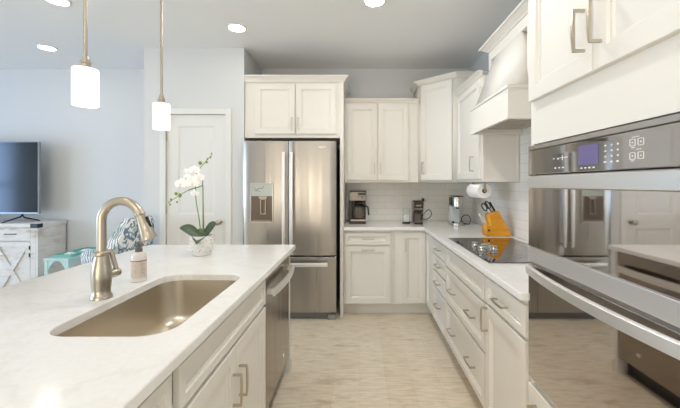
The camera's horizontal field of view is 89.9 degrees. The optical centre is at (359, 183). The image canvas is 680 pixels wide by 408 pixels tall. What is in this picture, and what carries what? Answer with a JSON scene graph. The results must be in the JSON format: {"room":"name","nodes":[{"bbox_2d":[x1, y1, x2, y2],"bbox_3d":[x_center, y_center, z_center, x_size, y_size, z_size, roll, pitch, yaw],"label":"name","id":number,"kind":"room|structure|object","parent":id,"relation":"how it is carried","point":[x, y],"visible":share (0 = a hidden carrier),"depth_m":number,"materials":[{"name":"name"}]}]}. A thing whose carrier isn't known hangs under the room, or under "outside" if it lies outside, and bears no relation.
{"room":"kitchen","nodes":[
{"label":"kitchen","id":0,"kind":"room"},
{"bbox_2d":[144,48,247,244],"bbox_3d":[-1.690,-0.015,3.515,1.020,2.740,0.110,0,0,0],"label":"wall","id":1,"kind":"structure","parent":0,"point":[192,77],"depth_m":3.46,"materials":[{"name":"white paint"}]},
{"bbox_2d":[160,108,230,244],"bbox_3d":[-1.670,0.294,3.455,0.724,2.122,0.103,0,0,0],"label":"door","id":2,"kind":"structure","parent":1,"relation":"in","point":[191,139],"depth_m":3.47,"materials":[{"name":"white wood"}]},
{"bbox_2d":[0,69,468,296],"bbox_3d":[-2.595,-0.015,4.165,8.110,2.740,0.150,0,0,0],"label":"wall","id":3,"kind":"structure","parent":0,"point":[91,157],"depth_m":4.09,"materials":[{"name":"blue paint"}]},
{"bbox_2d":[345,98,418,182],"bbox_3d":[0.240,-0.480,3.900,0.815,0.926,0.359,0,0,0],"label":"upper cabinet","id":4,"kind":"object","parent":3,"relation":"attached to","point":[381,134],"visible":0.97,"depth_m":3.77,"materials":[{"name":"white paint"}]},
{"bbox_2d":[346,183,467,220],"bbox_3d":[0.569,0.211,4.086,1.467,0.457,0.008,0,0,0],"label":"backsplash","id":5,"kind":"structure","parent":3,"relation":"attached to","point":[385,201],"depth_m":4.08,"materials":[{"name":"white tile"}]},
{"bbox_2d":[419,194,424,203],"bbox_3d":[0.748,0.180,4.077,0.072,0.114,0.010,0,0,0],"label":"wall outlet","id":6,"kind":"object","parent":5,"relation":"attached to","point":[421,196],"visible":0.73,"depth_m":4.08,"materials":[{"name":"white plastic"}]},
{"bbox_2d":[410,71,488,182],"bbox_3d":[0.948,-0.575,3.745,0.703,1.115,0.670,0,0,0],"label":"upper cabinet","id":7,"kind":"object","parent":3,"relation":"attached to","point":[437,104],"visible":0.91,"depth_m":3.60,"materials":[{"name":"white paint"}]},
{"bbox_2d":[248,53,261,140],"bbox_3d":[-1.235,-0.015,3.830,0.110,2.740,0.520,0,0,0],"label":"wall","id":8,"kind":"structure","parent":0,"point":[254,68],"depth_m":3.73,"materials":[{"name":"white paint"}]},
{"bbox_2d":[0,0,521,68],"bbox_3d":[-2.595,-1.435,0.545,8.110,0.100,7.390,0,0,0],"label":"ceiling","id":9,"kind":"structure","parent":0,"point":[280,34],"depth_m":3.07,"materials":[{"name":"white paint"}]},
{"bbox_2d":[35,44,57,50],"bbox_3d":[-3.176,-1.380,3.450,0.170,0.010,0.170,0,0,0],"label":"recessed light","id":10,"kind":"object","parent":9,"relation":"in","point":[41,46],"visible":1,"depth_m":3.43,"materials":[{"name":"white plastic"}]},
{"bbox_2d":[46,0,71,6],"bbox_3d":[-2.280,-1.380,2.560,0.170,0.010,0.170,0,0,0],"label":"recessed light","id":11,"kind":"object","parent":9,"relation":"in","point":[66,3],"visible":1,"depth_m":2.58,"materials":[{"name":"white plastic"}]},
{"bbox_2d":[71,0,98,107],"bbox_3d":[-0.985,-0.833,1.220,0.124,1.104,0.124,0,0,0],"label":"pendant light","id":12,"kind":"object","parent":9,"relation":"hanging from","point":[84,78],"visible":1,"depth_m":1.20,"materials":[{"name":"white glass"}]},
{"bbox_2d":[79,56,91,67],"bbox_3d":[-0.985,-0.436,1.220,0.038,0.042,0.038,0,0,0],"label":"socket","id":13,"kind":"object","parent":12,"relation":"attached to","point":[85,62],"depth_m":1.21,"materials":[{"name":"gold metal"}]},
{"bbox_2d":[152,0,169,130],"bbox_3d":[-1.022,-0.833,1.750,0.124,1.104,0.124,0,0,0],"label":"pendant light","id":14,"kind":"object","parent":9,"relation":"hanging from","point":[160,109],"visible":1,"depth_m":1.74,"materials":[{"name":"white glass"}]},
{"bbox_2d":[157,95,165,102],"bbox_3d":[-1.022,-0.436,1.750,0.038,0.042,0.038,0,0,0],"label":"socket","id":15,"kind":"object","parent":14,"relation":"attached to","point":[161,99],"depth_m":1.74,"materials":[{"name":"gold metal"}]},
{"bbox_2d":[227,23,246,31],"bbox_3d":[-1.090,-1.380,3.010,0.170,0.010,0.170,0,0,0],"label":"recessed light","id":16,"kind":"object","parent":9,"relation":"in","point":[235,27],"visible":1,"depth_m":3.00,"materials":[{"name":"white plastic"}]},
{"bbox_2d":[363,0,385,6],"bbox_3d":[0.110,-1.380,2.565,0.170,0.010,0.170,0,0,0],"label":"recessed light","id":17,"kind":"object","parent":9,"relation":"in","point":[372,3],"visible":1,"depth_m":2.58,"materials":[{"name":"white plastic"}]},
{"bbox_2d":[268,297,483,407],"bbox_3d":[-2.595,1.405,0.545,7.810,0.100,7.090,0,0,0],"label":"floor","id":18,"kind":"structure","parent":0,"point":[352,360],"depth_m":2.52,"materials":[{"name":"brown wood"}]},
{"bbox_2d":[0,220,66,287],"bbox_3d":[-4.458,0.892,3.872,1.923,0.925,0.376,0,0,0],"label":"media console","id":19,"kind":"object","parent":18,"relation":"on","point":[24,244],"visible":0.73,"depth_m":3.72,"materials":[{"name":"white wood"}]},
{"bbox_2d":[0,142,40,222],"bbox_3d":[-4.370,-0.026,3.835,1.470,0.908,0.208,0,0,0],"label":"television","id":20,"kind":"object","parent":19,"relation":"on","point":[20,162],"visible":1,"depth_m":3.84,"materials":[{"name":"black metal"}]},
{"bbox_2d":[43,255,80,274],"bbox_3d":[-3.072,1.054,3.705,0.255,0.602,0.550,0,0,0],"label":"bench","id":21,"kind":"object","parent":18,"relation":"on","point":[67,262],"visible":0.32,"depth_m":3.44,"materials":[{"name":"teal paint"}]},
{"bbox_2d":[52,247,95,256],"bbox_3d":[-3.070,0.742,3.720,0.200,0.022,0.440,0,0,0],"label":"tray","id":22,"kind":"object","parent":21,"relation":"on","point":[77,251],"visible":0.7,"depth_m":3.60,"materials":[{"name":"teal paint"}]},
{"bbox_2d":[107,215,153,254],"bbox_3d":[-2.315,0.830,3.070,0.590,1.050,0.700,0,0,0],"label":"armchair","id":23,"kind":"object","parent":18,"relation":"on","point":[124,238],"visible":0.06,"depth_m":2.97,"materials":[{"name":"blue fabric"}]},
{"bbox_2d":[80,249,95,263],"bbox_3d":[-2.460,0.740,3.245,0.387,0.245,0.121,0,0,0],"label":"throw pillow","id":24,"kind":"object","parent":23,"relation":"on","point":[87,256],"visible":0.1,"depth_m":3.19,"materials":[{"name":"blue fabric"}]},
{"bbox_2d":[137,374,171,407],"bbox_3d":[-0.781,0.914,0.483,0.638,0.882,0.877,0,0,0],"label":"base cabinet","id":25,"kind":"object","parent":18,"relation":"on","point":[161,397],"visible":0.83,"depth_m":0.86,"materials":[{"name":"white paint"}]},
{"bbox_2d":[171,280,265,407],"bbox_3d":[-0.781,0.914,1.373,0.638,0.882,0.897,0,0,0],"label":"base cabinet","id":26,"kind":"object","parent":18,"relation":"on","point":[227,369],"visible":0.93,"depth_m":1.33,"materials":[{"name":"white paint"}]},
{"bbox_2d":[263,256,294,407],"bbox_3d":[-0.767,0.915,2.129,0.645,0.880,0.602,0,0,0],"label":"dishwasher","id":27,"kind":"object","parent":18,"relation":"on","point":[277,282],"visible":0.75,"depth_m":2.07,"materials":[{"name":"silver metal"}]},
{"bbox_2d":[282,255,291,372],"bbox_3d":[-0.828,0.914,1.256,0.665,0.882,2.423,0,0,0],"label":"kitchen island base","id":28,"kind":"object","parent":18,"relation":"on","point":[288,366],"visible":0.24,"depth_m":2.44,"materials":[{"name":"white paint"}]},
{"bbox_2d":[0,245,294,407],"bbox_3d":[-0.998,0.456,1.246,1.056,0.030,2.452,0,0,0],"label":"island countertop","id":29,"kind":"structure","parent":28,"relation":"on","point":[40,368],"depth_m":1.01,"materials":[{"name":"white stone"}]},
{"bbox_2d":[90,197,156,300],"bbox_3d":[-0.912,0.245,1.332,0.249,0.391,0.106,0,0,0],"label":"faucet","id":30,"kind":"object","parent":29,"relation":"on","point":[101,274],"visible":1,"depth_m":1.30,"materials":[{"name":"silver metal"}]},
{"bbox_2d":[130,241,146,282],"bbox_3d":[-1.007,0.351,1.548,0.064,0.180,0.064,0,0,-13],"label":"soap bottle","id":31,"kind":"object","parent":29,"relation":"on","point":[138,262],"visible":1,"depth_m":1.53,"materials":[{"name":"white plastic"}]},
{"bbox_2d":[130,259,146,277],"bbox_3d":[-1.007,0.381,1.548,0.064,0.073,0.064,0,0,0],"label":"label","id":32,"kind":"object","parent":31,"relation":"attached to","point":[138,267],"depth_m":1.52,"materials":[{"name":"white paper"}]},
{"bbox_2d":[57,280,235,395],"bbox_3d":[-0.755,0.579,1.325,0.424,0.216,0.724,0,0,0],"label":"sink","id":33,"kind":"object","parent":29,"relation":"in","point":[163,307],"visible":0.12,"depth_m":1.55,"materials":[{"name":"beige metal"}]},
{"bbox_2d":[168,153,215,255],"bbox_3d":[-1.023,0.122,2.095,0.188,0.636,0.236,0,0,42],"label":"potted orchid","id":34,"kind":"object","parent":29,"relation":"on","point":[201,242],"visible":1,"depth_m":2.08,"materials":[{"name":"white plant"}]},
{"bbox_2d":[243,141,338,319],"bbox_3d":[-0.704,0.462,3.676,0.932,1.783,0.727,0,0,0],"label":"refrigerator","id":35,"kind":"object","parent":18,"relation":"on","point":[291,188],"visible":0.93,"depth_m":3.38,"materials":[{"name":"grey metal"}]},
{"bbox_2d":[243,75,349,316],"bbox_3d":[-0.647,0.128,3.750,1.059,2.455,0.659,0,0,0],"label":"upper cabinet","id":36,"kind":"object","parent":18,"relation":"on","point":[277,107],"visible":0.98,"depth_m":3.47,"materials":[{"name":"white paint"}]},
{"bbox_2d":[344,230,393,312],"bbox_3d":[0.092,0.914,3.760,0.516,0.882,0.639,0,0,0],"label":"base cabinet","id":37,"kind":"object","parent":18,"relation":"on","point":[368,254],"visible":0.98,"depth_m":3.49,"materials":[{"name":"white paint"}]},
{"bbox_2d":[393,230,434,314],"bbox_3d":[0.826,0.914,3.612,0.948,0.882,0.935,0,0,0],"label":"base cabinet","id":38,"kind":"object","parent":18,"relation":"on","point":[413,249],"visible":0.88,"depth_m":3.49,"materials":[{"name":"white paint"}]},
{"bbox_2d":[344,221,528,300],"bbox_3d":[0.567,0.456,2.727,1.466,0.030,2.706,0,0,0],"label":"countertop","id":39,"kind":"structure","parent":38,"relation":"on","point":[513,277],"depth_m":2.58,"materials":[{"name":"white stone"}]},
{"bbox_2d":[349,190,365,223],"bbox_3d":[-0.029,0.258,3.843,0.198,0.366,0.214,0,0,0],"label":"drip coffee maker","id":40,"kind":"object","parent":39,"relation":"on","point":[356,197],"visible":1,"depth_m":3.75,"materials":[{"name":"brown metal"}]},
{"bbox_2d":[353,205,368,218],"bbox_3d":[0.005,0.310,3.832,0.174,0.155,0.132,0,0,-18],"label":"carafe","id":41,"kind":"object","parent":40,"relation":"on","point":[358,210],"visible":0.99,"depth_m":3.78,"materials":[{"name":"clear glass"}]},
{"bbox_2d":[412,200,422,223],"bbox_3d":[0.640,0.311,3.800,0.104,0.258,0.200,0,0,0],"label":"coffee brewer","id":42,"kind":"object","parent":39,"relation":"on","point":[417,205],"visible":1,"depth_m":3.74,"materials":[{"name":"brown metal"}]},
{"bbox_2d":[422,198,431,219],"bbox_3d":[0.736,0.297,3.988,0.164,0.255,0.146,0,0,-25],"label":"power cord","id":43,"kind":"object","parent":42,"relation":"attached to","point":[422,198],"visible":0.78,"depth_m":3.96,"materials":[{"name":"black rubber"}]},
{"bbox_2d":[448,195,463,226],"bbox_3d":[1.023,0.282,3.639,0.122,0.316,0.243,0,0,0],"label":"coffee brewer","id":44,"kind":"object","parent":39,"relation":"on","point":[455,202],"visible":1,"depth_m":3.61,"materials":[{"name":"grey metal"}]},
{"bbox_2d":[449,238,530,262],"bbox_3d":[0.972,0.421,2.315,0.513,0.040,0.860,0,0,0],"label":"cooktop","id":45,"kind":"object","parent":39,"relation":"in","point":[491,250],"visible":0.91,"depth_m":2.25,"materials":[{"name":"black glass"}]},
{"bbox_2d":[482,211,510,235],"bbox_3d":[1.169,0.335,2.917,0.206,0.212,0.116,0,0,0],"label":"knife block","id":46,"kind":"object","parent":39,"relation":"on","point":[495,226],"visible":0.99,"depth_m":2.86,"materials":[{"name":"orange wood"}]},
{"bbox_2d":[481,201,490,213],"bbox_3d":[1.075,0.199,2.900,0.087,0.111,0.017,0,0,0],"label":"scissors","id":47,"kind":"object","parent":46,"relation":"in","point":[487,208],"visible":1,"depth_m":2.90,"materials":[{"name":"grey"}]},
{"bbox_3d":[0.518,0.359,3.800,0.092,0.163,0.092,0,0,0],"label":"glass canister","id":48,"kind":"object","parent":39,"relation":"on","visible":0},
{"bbox_2d":[404,215,408,221],"bbox_3d":[0.518,0.380,3.801,0.063,0.078,0.044,0,0,0],"label":"packets","id":49,"kind":"object","parent":48,"relation":"on","point":[406,218],"visible":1,"depth_m":3.78,"materials":[{"name":"white paper"}]},
{"bbox_2d":[433,238,447,338],"bbox_3d":[0.968,0.914,2.910,0.663,0.882,0.464,0,0,0],"label":"base cabinet","id":50,"kind":"object","parent":18,"relation":"on","point":[439,257],"visible":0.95,"depth_m":2.89,"materials":[{"name":"white paint"}]},
{"bbox_2d":[446,248,487,407],"bbox_3d":[0.968,0.914,2.259,0.663,0.882,0.831,0,0,0],"label":"base cabinet","id":51,"kind":"object","parent":18,"relation":"on","point":[465,284],"visible":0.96,"depth_m":2.16,"materials":[{"name":"white paint"}]},
{"bbox_2d":[480,277,530,407],"bbox_3d":[0.968,0.914,1.607,0.663,0.882,0.464,0,0,0],"label":"base cabinet","id":52,"kind":"object","parent":18,"relation":"on","point":[507,377],"visible":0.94,"depth_m":1.60,"materials":[{"name":"white paint"}]},
{"bbox_2d":[526,0,679,407],"bbox_3d":[0.969,0.100,0.950,0.677,2.510,0.840,0,0,0],"label":"tall cabinet","id":53,"kind":"object","parent":18,"relation":"on","point":[594,65],"visible":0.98,"depth_m":0.96,"materials":[{"name":"white paint"}]},
{"bbox_2d":[526,113,679,407],"bbox_3d":[0.946,0.308,0.951,0.659,0.917,0.796,0,0,0],"label":"wall oven","id":54,"kind":"object","parent":53,"relation":"in","point":[603,271],"visible":1,"depth_m":0.91,"materials":[{"name":"silver metal"}]},
{"bbox_2d":[536,167,679,174],"bbox_3d":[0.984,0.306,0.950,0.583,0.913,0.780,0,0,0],"label":"handle","id":55,"kind":"object","parent":54,"relation":"in","point":[627,170],"depth_m":0.93,"materials":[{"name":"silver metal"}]},
{"bbox_2d":[469,52,526,240],"bbox_3d":[1.385,-0.015,0.545,0.150,2.740,7.090,0,0,0],"label":"wall","id":56,"kind":"structure","parent":0,"point":[482,63],"depth_m":3.64,"materials":[{"name":"white paint"}]},
{"bbox_2d":[454,70,519,181],"bbox_3d":[1.120,-0.473,3.115,0.359,0.913,0.692,0,0,0],"label":"upper cabinet","id":57,"kind":"object","parent":56,"relation":"attached to","point":[480,158],"visible":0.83,"depth_m":2.81,"materials":[{"name":"white paint"}]},
{"bbox_2d":[468,126,530,240],"bbox_3d":[1.306,-0.028,2.728,0.008,0.935,2.707,0,0,0],"label":"backsplash","id":58,"kind":"structure","parent":56,"relation":"attached to","point":[511,199],"depth_m":2.88,"materials":[{"name":"white tile"}]},
{"bbox_2d":[470,0,530,134],"bbox_3d":[1.095,-0.751,2.404,0.412,0.707,0.812,0,0,0],"label":"range hood","id":59,"kind":"object","parent":56,"relation":"attached to","point":[502,107],"visible":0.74,"depth_m":2.28,"materials":[{"name":"white paint"}]},
{"bbox_3d":[1.045,0.027,2.995,0.016,0.087,0.306,0,0,0],"label":"paper towel holder","id":60,"kind":"object","parent":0,"visible":0},
{"bbox_2d":[467,183,491,197],"bbox_3d":[1.045,0.058,2.995,0.128,0.128,0.282,0,0,0],"label":"paper towel roll","id":61,"kind":"object","parent":60,"relation":"hanging from","point":[474,189],"visible":0.98,"depth_m":2.86,"materials":[{"name":"white paper"}]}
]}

